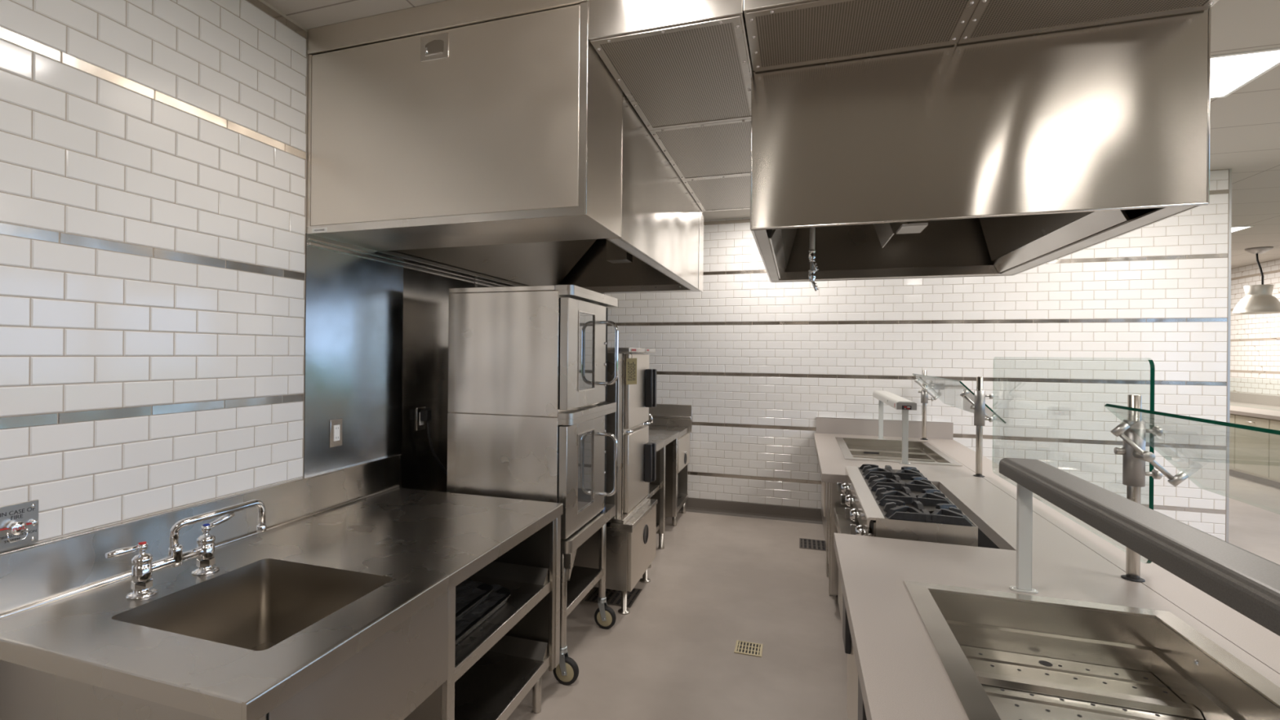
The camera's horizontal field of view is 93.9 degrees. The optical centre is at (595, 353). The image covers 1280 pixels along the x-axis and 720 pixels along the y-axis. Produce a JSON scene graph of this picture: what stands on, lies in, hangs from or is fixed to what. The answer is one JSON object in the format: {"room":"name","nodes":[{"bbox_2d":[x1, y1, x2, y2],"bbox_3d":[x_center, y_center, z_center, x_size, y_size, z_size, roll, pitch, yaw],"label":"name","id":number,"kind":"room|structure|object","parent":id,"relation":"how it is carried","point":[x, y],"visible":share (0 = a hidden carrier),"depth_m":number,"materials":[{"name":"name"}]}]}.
{"room":"commercial kitchen","nodes":[
{"label":"commercial kitchen","id":0,"kind":"room"},
{"bbox_2d":[0,0,604,551],"bbox_3d":[-1.602,0.104,1.561,0.163,2.907,10.330,1,0,19],"label":"wall","id":1,"kind":"structure","parent":0,"point":[153,153],"depth_m":1.87,"materials":[{"name":"white tile"}]},
{"bbox_2d":[0,499,38,551],"bbox_3d":[-1.518,0.449,1.513,0.030,0.113,0.185,1,0,19],"label":"station","id":2,"kind":"object","parent":1,"relation":"attached to","point":[19,522],"visible":1,"depth_m":1.56,"materials":[{"name":"silver metal"}]},
{"bbox_2d":[0,453,401,619],"bbox_3d":[-1.285,0.609,2.212,0.029,0.194,1.770,1,0,19],"label":"backsplash","id":3,"kind":"structure","parent":1,"relation":"attached to","point":[37,575],"depth_m":1.89,"materials":[{"name":"silver metal"}]},
{"bbox_2d":[303,233,516,492],"bbox_3d":[-0.559,0.467,4.375,0.023,1.920,4.017,1,0,19],"label":"cladding","id":4,"kind":"object","parent":1,"relation":"attached to","point":[376,323],"visible":0.32,"depth_m":2.89,"materials":[{"name":"silver metal"}]},
{"bbox_2d":[329,417,342,448],"bbox_3d":[-1.147,0.351,2.638,0.010,0.122,0.073,1,0,19],"label":"wall outlet","id":5,"kind":"object","parent":4,"relation":"attached to","point":[335,425],"visible":1,"depth_m":2.63,"materials":[{"name":"silver metal"}]},
{"bbox_2d":[333,424,339,441],"bbox_3d":[-1.145,0.351,2.637,0.004,0.070,0.034,1,0,19],"label":"socket","id":6,"kind":"object","parent":5,"relation":"attached to","point":[336,427],"depth_m":2.63,"materials":[{"name":"white plastic"}]},
{"bbox_2d":[416,406,426,431],"bbox_3d":[-0.946,0.352,3.233,0.010,0.122,0.080,1,0,19],"label":"wall outlet","id":7,"kind":"object","parent":4,"relation":"attached to","point":[420,424],"visible":0.8,"depth_m":3.21,"materials":[{"name":"silver metal"}]},
{"bbox_2d":[419,412,423,425],"bbox_3d":[-0.943,0.352,3.232,0.004,0.070,0.034,1,0,19],"label":"socket","id":8,"kind":"object","parent":7,"relation":"attached to","point":[421,423],"depth_m":3.22,"materials":[{"name":"white plastic"}]},
{"bbox_2d":[420,408,447,475],"bbox_3d":[-0.867,0.535,3.298,0.054,0.466,0.240,1,0,37],"label":"power cord","id":9,"kind":"object","parent":4,"relation":"attached to","point":[425,414],"visible":0.9,"depth_m":3.22,"materials":[{"name":"black rubber"}]},
{"bbox_2d":[263,0,1279,268],"bbox_3d":[3.922,-1.496,3.903,9.100,0.393,18.300,1,0,19],"label":"ceiling","id":10,"kind":"structure","parent":0,"point":[1245,123],"depth_m":3.59,"materials":[{"name":"paint"}]},
{"bbox_2d":[306,0,703,293],"bbox_3d":[-0.182,-0.911,3.554,1.233,0.850,2.709,1,0,19],"label":"exhaust hood","id":11,"kind":"object","parent":10,"relation":"hanging from","point":[492,140],"visible":0.95,"depth_m":2.33,"materials":[{"name":"silver metal"}]},
{"bbox_2d":[588,0,752,212],"bbox_3d":[0.645,-1.204,3.248,0.525,0.248,2.640,1,0,19],"label":"ceiling panel","id":12,"kind":"object","parent":10,"relation":"attached to","point":[685,67],"visible":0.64,"depth_m":2.36,"materials":[{"name":"silver metal"}]},
{"bbox_2d":[750,7,1211,291],"bbox_3d":[1.544,-0.698,2.930,1.394,0.776,1.783,1,0,19],"label":"exhaust hood","id":13,"kind":"object","parent":10,"relation":"hanging from","point":[1008,156],"visible":1,"depth_m":2.10,"materials":[{"name":"silver metal"}]},
{"bbox_2d":[896,221,928,234],"bbox_3d":[1.806,-0.860,3.414,0.127,0.304,0.220,1,0,19],"label":"hood light","id":14,"kind":"object","parent":13,"relation":"attached to","point":[909,228],"depth_m":3.38,"materials":[{"name":"white plastic"}]},
{"bbox_2d":[743,0,1218,71],"bbox_3d":[1.194,-1.199,1.882,1.383,0.248,0.428,1,0,19],"label":"panel","id":15,"kind":"object","parent":10,"relation":"attached to","point":[781,33],"visible":1,"depth_m":1.94,"materials":[{"name":"silver metal"}]},
{"bbox_2d":[1231,226,1253,232],"bbox_3d":[6.836,-1.417,7.086,1.180,0.006,0.600,1,0,19],"label":"recessed light","id":16,"kind":"object","parent":10,"relation":"in","point":[1239,228],"visible":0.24,"depth_m":6.72,"materials":[{"name":"white plastic"}]},
{"bbox_2d":[1231,226,1248,231],"bbox_3d":[6.836,-1.418,7.086,1.140,0.003,0.560,1,0,19],"label":"diffuser","id":17,"kind":"object","parent":16,"relation":"attached to","point":[1233,228],"depth_m":6.76,"materials":[{"name":"white"}]},
{"bbox_2d":[1210,47,1279,98],"bbox_3d":[2.946,-1.452,3.251,1.070,0.006,0.600,1,0,19],"label":"recessed light","id":18,"kind":"object","parent":10,"relation":"in","point":[1229,73],"visible":0.29,"depth_m":3.03,"materials":[{"name":"white plastic"}]},
{"bbox_2d":[1231,246,1279,314],"bbox_3d":[8.822,-0.970,7.944,0.490,0.866,0.490,1,0,19],"label":"pendant lamp","id":19,"kind":"object","parent":10,"relation":"hanging from","point":[1259,299],"visible":1,"depth_m":7.86,"materials":[{"name":"grey metal"}]},
{"bbox_2d":[506,474,1279,719],"bbox_3d":[3.893,1.667,3.903,9.100,0.120,18.300,1,0,19],"label":"floor","id":20,"kind":"structure","parent":0,"point":[717,580],"depth_m":3.37,"materials":[{"name":"concrete"}]},
{"bbox_2d":[0,453,563,719],"bbox_3d":[-0.865,1.040,2.069,0.924,1.049,1.770,1,0,19],"label":"sink counter","id":21,"kind":"object","parent":20,"relation":"on","point":[336,610],"visible":0.99,"depth_m":1.79,"materials":[{"name":"silver metal"}]},
{"bbox_2d":[105,499,266,599],"bbox_3d":[-1.220,0.580,1.810,0.083,0.191,0.464,1,0,19],"label":"faucet","id":22,"kind":"object","parent":21,"relation":"on","point":[143,567],"visible":1,"depth_m":1.76,"materials":[{"name":"silver metal"}]},
{"bbox_2d":[111,558,393,698],"bbox_3d":[-0.928,0.814,1.669,0.515,0.270,0.480,1,0,19],"label":"sink basin","id":23,"kind":"object","parent":21,"relation":"in","point":[256,606],"depth_m":1.88,"materials":[{"name":"silver metal"}]},
{"bbox_2d":[455,582,510,645],"bbox_3d":[-0.637,0.989,2.292,0.460,0.037,0.580,1,0,19],"label":"tray","id":24,"kind":"object","parent":21,"relation":"on","point":[500,594],"visible":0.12,"depth_m":2.26,"materials":[{"name":"grey metal"}]},
{"bbox_2d":[434,580,493,622],"bbox_3d":[-0.682,0.936,2.260,0.435,0.062,0.490,1,0,19],"label":"tray","id":25,"kind":"object","parent":24,"relation":"on","point":[468,594],"visible":0.12,"depth_m":2.31,"materials":[{"name":"grey metal"}]},
{"bbox_2d":[454,635,550,719],"bbox_3d":[-0.738,1.335,2.414,0.855,0.100,0.803,1,0,19],"label":"shelf","id":26,"kind":"object","parent":21,"relation":"attached to","point":[495,686],"depth_m":2.47,"materials":[{"name":"silver metal"}]},
{"bbox_2d":[454,560,551,682],"bbox_3d":[-0.735,1.004,2.414,0.855,0.100,0.803,1,0,19],"label":"shelf","id":27,"kind":"object","parent":21,"relation":"attached to","point":[528,582],"depth_m":2.47,"materials":[{"name":"silver metal"}]},
{"bbox_2d":[446,284,618,684],"bbox_3d":[-0.278,0.623,3.226,0.744,1.892,0.738,1,0,19],"label":"oven","id":28,"kind":"object","parent":20,"relation":"on","point":[528,409],"visible":0.7,"depth_m":2.91,"materials":[{"name":"silver metal"}]},
{"bbox_2d":[566,565,603,617],"bbox_3d":[-0.308,1.244,3.216,0.545,0.040,0.570,1,0,19],"label":"shelf","id":29,"kind":"object","parent":28,"relation":"attached to","point":[582,580],"depth_m":3.20,"materials":[{"name":"silver metal"}]},
{"bbox_2d":[584,586,642,607],"bbox_3d":[0.118,1.571,3.883,0.300,0.004,0.300,1,0,19],"label":"floor drain","id":30,"kind":"object","parent":20,"relation":"on","point":[613,597],"visible":0.7,"depth_m":3.85,"materials":[{"name":"grey metal"}]},
{"bbox_2d":[573,347,657,614],"bbox_3d":[-0.008,0.768,3.969,0.712,1.608,0.707,1,0,19],"label":"steamer","id":31,"kind":"object","parent":20,"relation":"on","point":[631,533],"visible":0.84,"depth_m":3.69,"materials":[{"name":"silver metal"}]},
{"bbox_2d":[626,352,636,384],"bbox_3d":[0.211,0.092,3.652,0.082,0.196,0.026,1,0,-33],"label":"tag","id":32,"kind":"object","parent":31,"relation":"hanging from","point":[631,363],"visible":1,"depth_m":3.64,"materials":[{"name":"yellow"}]},
{"bbox_2d":[648,429,679,568],"bbox_3d":[0.136,1.131,4.952,0.900,0.885,1.115,1,0,19],"label":"work table","id":33,"kind":"object","parent":20,"relation":"on","point":[664,489],"visible":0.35,"depth_m":4.93,"materials":[{"name":"silver metal"}]},
{"bbox_2d":[643,413,653,425],"bbox_3d":[0.444,0.608,5.285,0.121,0.165,0.060,1,0,19],"label":"faucet","id":34,"kind":"object","parent":33,"relation":"on","point":[650,415],"visible":0.26,"depth_m":5.26,"materials":[{"name":"silver metal"}]},
{"bbox_2d":[648,484,659,497],"bbox_3d":[0.035,1.070,4.694,0.834,0.035,0.520,1,0,19],"label":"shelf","id":35,"kind":"object","parent":33,"relation":"attached to","point":[653,488],"depth_m":4.69,"materials":[{"name":"silver metal"}]},
{"bbox_2d":[656,524,659,532],"bbox_3d":[0.032,1.390,4.694,0.834,0.035,0.520,1,0,19],"label":"shelf","id":36,"kind":"object","parent":33,"relation":"attached to","point":[657,525],"depth_m":4.77,"materials":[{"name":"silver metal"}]},
{"bbox_2d":[644,404,692,526],"bbox_3d":[0.427,1.043,5.802,0.905,1.066,0.661,1,0,19],"label":"station","id":37,"kind":"object","parent":20,"relation":"on","point":[670,417],"visible":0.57,"depth_m":5.94,"materials":[{"name":"silver metal"}]},
{"bbox_2d":[733,640,763,657],"bbox_3d":[0.817,1.577,3.192,0.140,0.004,0.140,1,0,19],"label":"floor drain","id":38,"kind":"object","parent":20,"relation":"on","point":[744,647],"visible":1,"depth_m":3.19,"materials":[{"name":"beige metal"}]},
{"bbox_2d":[799,537,826,551],"bbox_3d":[1.831,1.586,4.950,0.270,0.004,0.270,1,0,19],"label":"floor drain","id":39,"kind":"object","parent":20,"relation":"on","point":[808,544],"visible":0.69,"depth_m":4.95,"materials":[{"name":"grey metal"}]},
{"bbox_2d":[834,463,977,655],"bbox_3d":[1.511,1.116,2.973,0.545,0.940,1.212,1,0,19],"label":"gas range","id":40,"kind":"object","parent":20,"relation":"on","point":[903,504],"visible":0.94,"depth_m":2.66,"materials":[{"name":"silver metal"}]},
{"bbox_2d":[813,416,1279,719],"bbox_3d":[1.702,1.088,2.812,1.147,0.998,5.524,1,0,19],"label":"countertop","id":41,"kind":"structure","parent":20,"relation":"on","point":[895,671],"depth_m":2.01,"materials":[{"name":"metal"}]},
{"bbox_2d":[872,390,916,464],"bbox_3d":[2.279,0.534,4.602,0.122,0.423,1.337,1,0,19],"label":"heat lamp","id":42,"kind":"object","parent":41,"relation":"on","point":[898,402],"visible":0.98,"depth_m":4.03,"materials":[{"name":"grey metal"}]},
{"bbox_2d":[835,436,962,466],"bbox_3d":[2.276,0.820,4.625,0.722,0.163,1.167,1,0,19],"label":"well","id":43,"kind":"object","parent":41,"relation":"in","point":[862,449],"visible":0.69,"depth_m":4.95,"materials":[{"name":"silver metal"}]},
{"bbox_2d":[843,438,948,462],"bbox_3d":[2.276,0.823,4.625,0.604,0.157,1.049,1,0,19],"label":"basin","id":44,"kind":"object","parent":43,"relation":"in","point":[860,448],"depth_m":5.04,"materials":[{"name":"silver metal"}]},
{"bbox_2d":[913,369,937,439],"bbox_3d":[2.866,0.449,5.197,0.187,0.605,0.095,1,0,19],"label":"post","id":45,"kind":"object","parent":41,"relation":"on","point":[924,393],"visible":1,"depth_m":5.20,"materials":[{"name":"silver metal"}]},
{"bbox_2d":[912,373,1006,423],"bbox_3d":[2.626,0.300,4.417,0.253,0.254,1.606,1,0,19],"label":"glass pane","id":46,"kind":"object","parent":45,"relation":"attached to","point":[948,391],"visible":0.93,"depth_m":4.34,"materials":[{"name":"teal"}]},
{"bbox_2d":[960,376,996,476],"bbox_3d":[2.350,0.444,3.654,0.198,0.605,0.108,1,0,19],"label":"post","id":47,"kind":"object","parent":41,"relation":"on","point":[979,404],"visible":1,"depth_m":3.62,"materials":[{"name":"silver metal"}]},
{"bbox_2d":[903,580,1279,719],"bbox_3d":[1.109,0.815,1.208,0.682,0.174,1.277,1,0,19],"label":"well","id":48,"kind":"object","parent":41,"relation":"in","point":[1002,659],"visible":1,"depth_m":1.62,"materials":[{"name":"silver metal"}]},
{"bbox_2d":[959,644,1183,702],"bbox_3d":[1.257,0.883,1.647,0.530,0.007,0.198,1,0,19],"label":"tray","id":49,"kind":"object","parent":48,"relation":"on","point":[1130,681],"depth_m":1.65,"materials":[{"name":"silver metal"}]},
{"bbox_2d":[981,684,1201,719],"bbox_3d":[1.167,0.882,1.380,0.530,0.007,0.366,1,0,19],"label":"tray","id":50,"kind":"object","parent":48,"relation":"on","point":[1010,701],"depth_m":1.49,"materials":[{"name":"silver metal"}]},
{"bbox_2d":[999,457,1279,635],"bbox_3d":[1.076,0.532,1.097,0.120,0.405,1.672,1,0,19],"label":"shelf","id":51,"kind":"object","parent":41,"relation":"on","point":[1248,583],"visible":1,"depth_m":1.12,"materials":[{"name":"grey metal"}]},
{"bbox_2d":[1142,360,1155,564],"bbox_3d":[2.120,0.364,2.786,0.012,0.694,1.690,1,0,19],"label":"glass pane","id":52,"kind":"object","parent":41,"relation":"on","point":[1151,362],"visible":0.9,"depth_m":1.99,"materials":[{"name":"teal glass"}]},
{"bbox_2d":[1110,394,1188,582],"bbox_3d":[1.767,0.439,1.932,0.198,0.605,0.120,1,0,19],"label":"post","id":53,"kind":"object","parent":41,"relation":"on","point":[1133,430],"visible":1,"depth_m":1.94,"materials":[{"name":"silver metal"}]},
{"bbox_2d":[1104,404,1279,435],"bbox_3d":[1.491,0.289,1.064,0.255,0.256,1.774,1,0,19],"label":"glass pane","id":54,"kind":"object","parent":53,"relation":"attached to","point":[1205,420],"visible":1,"depth_m":1.48,"materials":[{"name":"teal"}]},
{"bbox_2d":[1229,391,1279,488],"bbox_3d":[9.417,1.137,8.871,1.220,1.040,4.950,1,0,19],"label":"counter","id":55,"kind":"object","parent":20,"relation":"on","point":[1254,455],"depth_m":7.70,"materials":[{"name":"beige laminate"}]},
{"bbox_2d":[1230,400,1279,420],"bbox_3d":[9.421,0.789,8.870,1.210,0.044,4.950,1,0,19],"label":"countertop","id":56,"kind":"structure","parent":55,"relation":"on","point":[1242,408],"depth_m":8.01,"materials":[{"name":"stone"}]},
{"bbox_2d":[604,168,1228,541],"bbox_3d":[2.449,0.067,5.562,5.271,3.054,0.153,1,0,19],"label":"wall","id":57,"kind":"structure","parent":0,"point":[757,360],"depth_m":5.19,"materials":[{"name":"white tile"}]},
{"bbox_2d":[644,404,692,431],"bbox_3d":[0.522,0.644,6.077,0.902,0.266,0.081,1,0,19],"label":"backsplash","id":58,"kind":"structure","parent":57,"relation":"attached to","point":[668,415],"depth_m":6.00,"materials":[{"name":"silver metal"}]},
{"bbox_2d":[679,497,822,524],"bbox_3d":[2.481,1.528,5.451,5.107,0.133,0.038,1,0,19],"label":"baseboard","id":59,"kind":"structure","parent":57,"relation":"attached to","point":[799,514],"depth_m":5.77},
{"bbox_2d":[816,416,953,439],"bbox_3d":[2.597,0.674,5.415,1.127,0.154,0.022,1,0,19],"label":"backsplash","id":60,"kind":"structure","parent":57,"relation":"attached to","point":[835,425],"depth_m":5.42,"materials":[{"name":"metal"}]},
{"bbox_2d":[1225,168,1231,542],"bbox_3d":[4.949,0.089,4.716,0.016,3.054,0.156,1,0,19],"label":"trim","id":61,"kind":"structure","parent":57,"relation":"attached to","point":[1229,170],"depth_m":4.64,"materials":[{"name":"grey metal"}]},
{"bbox_2d":[1230,258,1279,395],"bbox_3d":[8.025,0.117,2.509,0.204,3.054,18.300,1,0,19],"label":"wall","id":62,"kind":"structure","parent":0,"point":[1255,339],"depth_m":9.23,"materials":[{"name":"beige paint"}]},
{"bbox_2d":[1230,391,1279,406],"bbox_3d":[9.982,0.696,8.681,0.034,0.149,4.950,1,0,19],"label":"backsplash","id":63,"kind":"structure","parent":62,"relation":"attached to","point":[1271,400],"depth_m":9.16,"materials":[{"name":"stone"}]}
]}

